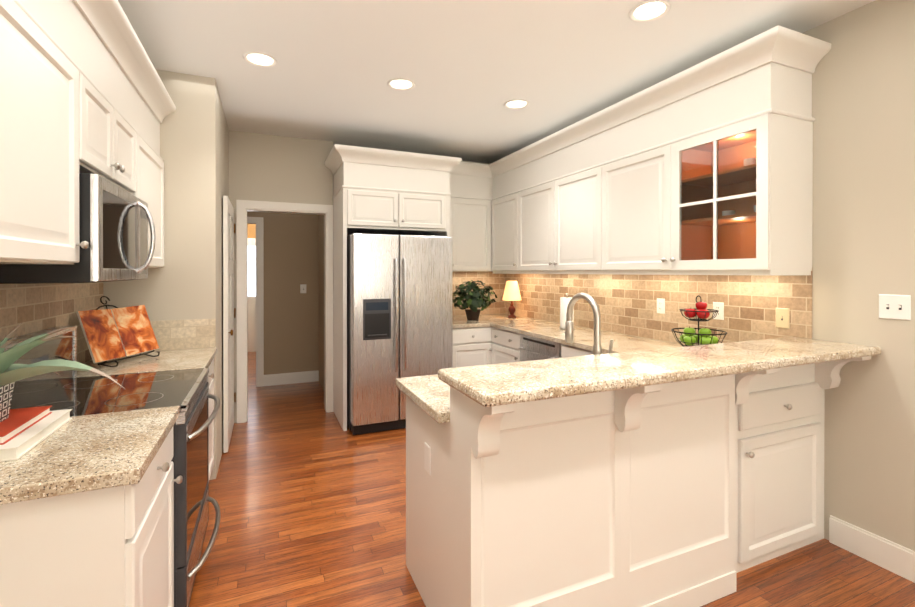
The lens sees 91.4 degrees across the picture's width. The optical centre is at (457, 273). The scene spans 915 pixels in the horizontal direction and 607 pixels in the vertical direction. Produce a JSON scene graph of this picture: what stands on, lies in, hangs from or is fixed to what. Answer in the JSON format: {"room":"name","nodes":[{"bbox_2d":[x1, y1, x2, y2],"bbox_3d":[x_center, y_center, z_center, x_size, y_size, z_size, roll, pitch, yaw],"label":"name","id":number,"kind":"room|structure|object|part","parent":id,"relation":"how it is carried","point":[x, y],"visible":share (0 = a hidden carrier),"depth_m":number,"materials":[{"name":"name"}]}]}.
{"room":"kitchen","nodes":[
{"label":"kitchen","id":0,"kind":"room"},
{"bbox_2d":[247,224,255,237],"bbox_3d":[-3.842,0.021,8.113,2.900,2.780,0.100,0,0,-23],"label":"wall","id":1,"kind":"structure","parent":0,"point":[251,230],"depth_m":8.10,"materials":[{"name":"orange paint"}]},
{"bbox_2d":[247,238,255,351],"bbox_3d":[-3.787,0.386,8.050,0.850,2.050,0.058,0,0,-23],"label":"window","id":2,"kind":"structure","parent":1,"relation":"attached to","point":[251,281],"depth_m":8.06,"materials":[{"name":"white glass"}]},
{"bbox_2d":[0,0,914,550],"bbox_3d":[-0.730,0.037,3.083,4.650,2.780,11.800,0,0,-23],"label":"wall","id":3,"kind":"structure","parent":0,"point":[864,166],"depth_m":2.47,"materials":[{"name":"beige paint"}]},
{"bbox_2d":[0,0,87,264],"bbox_3d":[-1.387,-0.529,1.232,0.337,0.995,0.718,0,0,-23],"label":"upper cabinet","id":4,"kind":"object","parent":3,"relation":"attached to","point":[83,89],"depth_m":1.36,"materials":[{"name":"white paint"}]},
{"bbox_2d":[88,0,139,246],"bbox_3d":[-1.680,-0.531,1.913,0.337,0.995,0.766,0,0,-23],"label":"upper cabinet","id":5,"kind":"object","parent":3,"relation":"attached to","point":[113,80],"depth_m":1.98,"materials":[{"name":"white paint"}]},
{"bbox_2d":[0,173,155,283],"bbox_3d":[-1.622,-0.167,1.939,0.464,0.404,0.760,0,0,-23],"label":"microwave","id":6,"kind":"object","parent":5,"relation":"attached to","point":[114,219],"visible":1,"depth_m":1.71,"materials":[{"name":"silver metal"}]},
{"bbox_2d":[140,76,165,267],"bbox_3d":[-1.970,-0.534,2.589,0.337,0.995,0.704,0,0,-23],"label":"upper cabinet","id":7,"kind":"object","parent":3,"relation":"attached to","point":[151,114],"depth_m":2.70,"materials":[{"name":"white paint"}]},
{"bbox_2d":[147,319,215,351],"bbox_3d":[-1.967,0.413,2.973,0.630,0.200,0.008,0,0,-23],"label":"wall tile","id":8,"kind":"structure","parent":3,"relation":"attached to","point":[184,334],"depth_m":3.02,"materials":[{"name":"beige tile"}]},
{"bbox_2d":[223,196,233,452],"bbox_3d":[-1.979,0.399,3.870,0.031,2.028,0.750,0,0,-23],"label":"door leaf","id":9,"kind":"structure","parent":3,"relation":"in","point":[228,316],"depth_m":3.60,"materials":[{"name":"white paint"}]},
{"bbox_2d":[228,224,235,401],"bbox_3d":[-1.961,0.375,3.912,0.034,1.690,0.725,0,0,-23],"label":"door hardware","id":10,"kind":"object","parent":9,"relation":"attached to","point":[231,332],"depth_m":4.23,"materials":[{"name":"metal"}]},
{"bbox_2d":[236,200,332,422],"bbox_3d":[-1.718,0.360,4.489,0.893,2.125,0.158,0,0,-23],"label":"trim","id":11,"kind":"structure","parent":3,"relation":"attached to","point":[242,206],"depth_m":4.57,"materials":[{"name":"white paint"}]},
{"bbox_2d":[300,284,305,292],"bbox_3d":[-2.006,0.198,5.814,0.075,0.115,0.014,0,0,-23],"label":"light switch","id":12,"kind":"object","parent":3,"relation":"attached to","point":[302,288],"visible":1,"depth_m":5.81,"materials":[{"name":"white plastic"}]},
{"bbox_2d":[332,153,452,236],"bbox_3d":[-0.708,-0.733,4.597,1.043,0.630,0.828,0,0,-23],"label":"upper cabinet","id":13,"kind":"object","parent":3,"relation":"attached to","point":[372,195],"depth_m":4.23,"materials":[{"name":"white paint"}]},
{"bbox_2d":[449,169,492,270],"bbox_3d":[0.078,-0.585,5.196,0.522,1.120,0.348,0,0,-23],"label":"upper cabinet","id":14,"kind":"object","parent":3,"relation":"attached to","point":[472,235],"depth_m":5.05,"materials":[{"name":"white paint"}]},
{"bbox_2d":[493,161,516,272],"bbox_3d":[0.676,-0.584,4.961,0.378,1.120,0.605,0,0,-23],"label":"upper cabinet","id":15,"kind":"object","parent":3,"relation":"attached to","point":[504,180],"depth_m":4.87,"materials":[{"name":"white paint"}]},
{"bbox_2d":[517,145,552,272],"bbox_3d":[0.921,-0.582,4.391,0.378,1.120,0.635,0,0,-23],"label":"upper cabinet","id":16,"kind":"object","parent":3,"relation":"attached to","point":[535,171],"depth_m":4.32,"materials":[{"name":"white paint"}]},
{"bbox_2d":[553,125,596,272],"bbox_3d":[1.167,-0.581,3.817,0.378,1.120,0.614,0,0,-23],"label":"upper cabinet","id":17,"kind":"object","parent":3,"relation":"attached to","point":[574,158],"depth_m":3.76,"materials":[{"name":"white paint"}]},
{"bbox_2d":[597,93,668,272],"bbox_3d":[1.428,-0.579,3.210,0.378,1.120,0.708,0,0,-23],"label":"upper cabinet","id":18,"kind":"object","parent":3,"relation":"attached to","point":[633,147],"depth_m":3.16,"materials":[{"name":"white paint"}]},
{"bbox_2d":[657,298,664,313],"bbox_3d":[1.544,0.246,3.397,0.008,0.115,0.075,0,0,-23],"label":"outlet","id":19,"kind":"object","parent":3,"relation":"attached to","point":[660,301],"depth_m":3.39,"materials":[{"name":"white plastic"}]},
{"bbox_2d":[713,302,723,319],"bbox_3d":[1.729,0.248,2.965,0.008,0.115,0.075,0,0,-23],"label":"outlet","id":20,"kind":"object","parent":3,"relation":"attached to","point":[719,306],"depth_m":2.95,"materials":[{"name":"white plastic"}]},
{"bbox_2d":[669,49,816,272],"bbox_3d":[1.662,-0.577,2.665,0.378,1.120,0.605,0,0,-23],"label":"upper cabinet","id":21,"kind":"object","parent":3,"relation":"attached to","point":[705,167],"depth_m":2.49,"materials":[{"name":"white paint"}]},
{"bbox_2d":[775,308,789,328],"bbox_3d":[1.885,0.259,2.596,0.014,0.115,0.075,0,0,-23],"label":"light switch","id":22,"kind":"object","parent":3,"relation":"attached to","point":[782,317],"depth_m":2.59,"materials":[{"name":"white plastic"}]},
{"bbox_2d":[829,515,914,582],"bbox_3d":[2.792,1.365,0.507,0.014,0.140,4.080,0,0,-23],"label":"trim","id":23,"kind":"structure","parent":3,"relation":"attached to","point":[882,552],"depth_m":2.21,"materials":[{"name":"white paint"}]},
{"bbox_2d":[879,294,910,320],"bbox_3d":[2.089,0.160,2.139,0.014,0.118,0.118,0,0,-23],"label":"light switch","id":24,"kind":"object","parent":3,"relation":"attached to","point":[897,307],"visible":1,"depth_m":2.13,"materials":[{"name":"white plastic"}]},
{"bbox_2d":[118,0,874,163],"bbox_3d":[-0.753,-1.403,3.069,5.400,0.100,12.000,0,0,-23],"label":"ceiling","id":25,"kind":"structure","parent":0,"point":[469,68],"depth_m":2.78,"materials":[{"name":"white paint"}]},
{"bbox_2d":[243,51,276,66],"bbox_3d":[-1.242,-1.345,2.815,0.200,0.012,0.200,0,0,-23],"label":"recessed light","id":26,"kind":"object","parent":25,"relation":"in","point":[259,59],"visible":1,"depth_m":2.81,"materials":[{"name":"white paint"}]},
{"bbox_2d":[387,78,414,90],"bbox_3d":[-0.401,-1.347,3.187,0.200,0.012,0.200,0,0,-23],"label":"recessed light","id":27,"kind":"object","parent":25,"relation":"in","point":[402,84],"visible":1,"depth_m":3.19,"materials":[{"name":"white paint"}]},
{"bbox_2d":[504,99,528,108],"bbox_3d":[0.472,-1.348,3.562,0.200,0.012,0.200,0,0,-23],"label":"recessed light","id":28,"kind":"object","parent":25,"relation":"in","point":[516,104],"visible":0.98,"depth_m":3.55,"materials":[{"name":"white paint"}]},
{"bbox_2d":[629,0,670,21],"bbox_3d":[0.985,-1.344,2.292,0.200,0.012,0.200,0,0,-23],"label":"recessed light","id":29,"kind":"object","parent":25,"relation":"in","point":[649,10],"visible":0.98,"depth_m":2.29,"materials":[{"name":"white paint"}]},
{"bbox_2d":[189,352,914,606],"bbox_3d":[-0.753,1.477,3.078,5.400,0.100,12.000,0,0,-23],"label":"floor","id":30,"kind":"structure","parent":0,"point":[307,493],"depth_m":2.43,"materials":[{"name":"brown wood"}]},
{"bbox_2d":[0,348,216,606],"bbox_3d":[-1.548,0.973,2.021,0.662,0.915,2.087,0,0,-23],"label":"base cabinet","id":31,"kind":"object","parent":30,"relation":"on","point":[86,510],"visible":0.73,"depth_m":1.20,"materials":[{"name":"white paint"}]},
{"bbox_2d":[0,405,71,461],"bbox_3d":[-1.435,0.487,1.356,0.300,0.060,0.380,0,0,-23],"label":"books","id":32,"kind":"object","parent":31,"relation":"on","point":[23,431],"visible":0.92,"depth_m":1.38,"materials":[{"name":"white paper"}]},
{"bbox_2d":[0,323,124,421],"bbox_3d":[-1.322,0.305,1.362,0.516,0.300,0.498,0,0,-23],"label":"succulent","id":33,"kind":"object","parent":32,"relation":"on","point":[11,373],"visible":1,"depth_m":1.38,"materials":[{"name":"green plant"}]},
{"bbox_2d":[0,406,179,504],"bbox_3d":[-1.261,0.538,1.343,0.641,0.039,0.617,0,0,-23],"label":"countertop","id":34,"kind":"structure","parent":31,"relation":"on","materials":[{"name":"stone"}]},
{"bbox_2d":[76,296,159,366],"bbox_3d":[-1.939,0.321,2.592,0.329,0.381,0.449,0,0,-23],"label":"decorative plate","id":35,"kind":"object","parent":31,"relation":"on","point":[114,333],"visible":1,"depth_m":2.58,"materials":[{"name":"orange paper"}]},
{"bbox_2d":[77,348,216,376],"bbox_3d":[-1.822,0.533,2.651,0.641,0.039,0.698,0,0,-23],"label":"countertop","id":36,"kind":"structure","parent":31,"relation":"on","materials":[{"name":"stone"}]},
{"bbox_2d":[0,326,220,606],"bbox_3d":[-1.485,0.846,2.001,0.744,1.170,0.761,0,0,-23],"label":"range","id":37,"kind":"object","parent":30,"relation":"on","point":[186,391],"visible":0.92,"depth_m":1.92,"materials":[{"name":"black glass"}]},
{"bbox_2d":[347,233,452,434],"bbox_3d":[-0.620,0.531,4.399,0.944,1.767,0.851,0,0,-23],"label":"fridge","id":38,"kind":"object","parent":30,"relation":"on","point":[399,306],"visible":0.92,"depth_m":4.02,"materials":[{"name":"silver metal"}]},
{"bbox_3d":[-0.743,0.489,4.016,0.417,1.680,0.122,0,0,-23],"label":"door","id":39,"kind":"part","parent":38,"relation":"part of","materials":[{"name":"silver metal"}]},
{"bbox_3d":[-0.641,0.369,3.961,0.380,1.032,0.064,0,0,-23],"label":"handle","id":40,"kind":"part","parent":38,"relation":"part of","materials":[{"name":"silver metal"}]},
{"bbox_3d":[-0.306,0.489,4.204,0.521,1.680,0.122,0,0,-23],"label":"door","id":41,"kind":"part","parent":38,"relation":"part of","materials":[{"name":"silver metal"}]},
{"bbox_2d":[396,314,880,606],"bbox_3d":[0.337,0.890,3.470,2.183,1.072,3.733,0,0,-23],"label":"kitchen peninsula","id":42,"kind":"object","parent":30,"relation":"on","point":[547,465],"visible":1,"depth_m":1.83,"materials":[{"name":"white paint"}]},
{"bbox_2d":[453,280,496,319],"bbox_3d":[0.171,0.287,4.887,0.552,0.436,0.454,0,0,-23],"label":"ivy plant","id":43,"kind":"object","parent":42,"relation":"on","point":[477,297],"visible":1,"depth_m":4.81,"materials":[{"name":"green plant"}]},
{"bbox_2d":[453,314,537,328],"bbox_3d":[0.267,0.525,5.016,1.076,0.039,0.820,0,0,-23],"label":"countertop","id":44,"kind":"structure","parent":42,"relation":"on","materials":[{"name":"stone"}]},
{"bbox_2d":[502,281,520,317],"bbox_3d":[0.626,0.295,5.136,0.220,0.420,0.220,0,0,-23],"label":"lamp","id":45,"kind":"object","parent":42,"relation":"on","point":[511,292],"visible":1,"depth_m":5.07,"materials":[{"name":"brown"}]},
{"bbox_2d":[559,293,574,329],"bbox_3d":[1.005,0.343,4.101,0.150,0.330,0.150,0,0,-23],"label":"paper towel","id":46,"kind":"object","parent":42,"relation":"on","point":[564,302],"visible":0.67,"depth_m":4.06,"materials":[{"name":"white paper"}]},
{"bbox_2d":[565,293,613,354],"bbox_3d":[0.643,0.304,2.214,0.113,0.420,0.265,0,0,-23],"label":"faucet","id":47,"kind":"object","parent":42,"relation":"on","point":[569,335],"visible":0.71,"depth_m":2.14,"materials":[{"name":"silver metal"}]},
{"bbox_2d":[671,295,726,346],"bbox_3d":[1.492,0.324,2.765,0.307,0.377,0.307,0,0,-23],"label":"fruit basket","id":48,"kind":"object","parent":42,"relation":"on","point":[689,336],"visible":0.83,"depth_m":2.73,"materials":[{"name":"black metal"}]}
]}

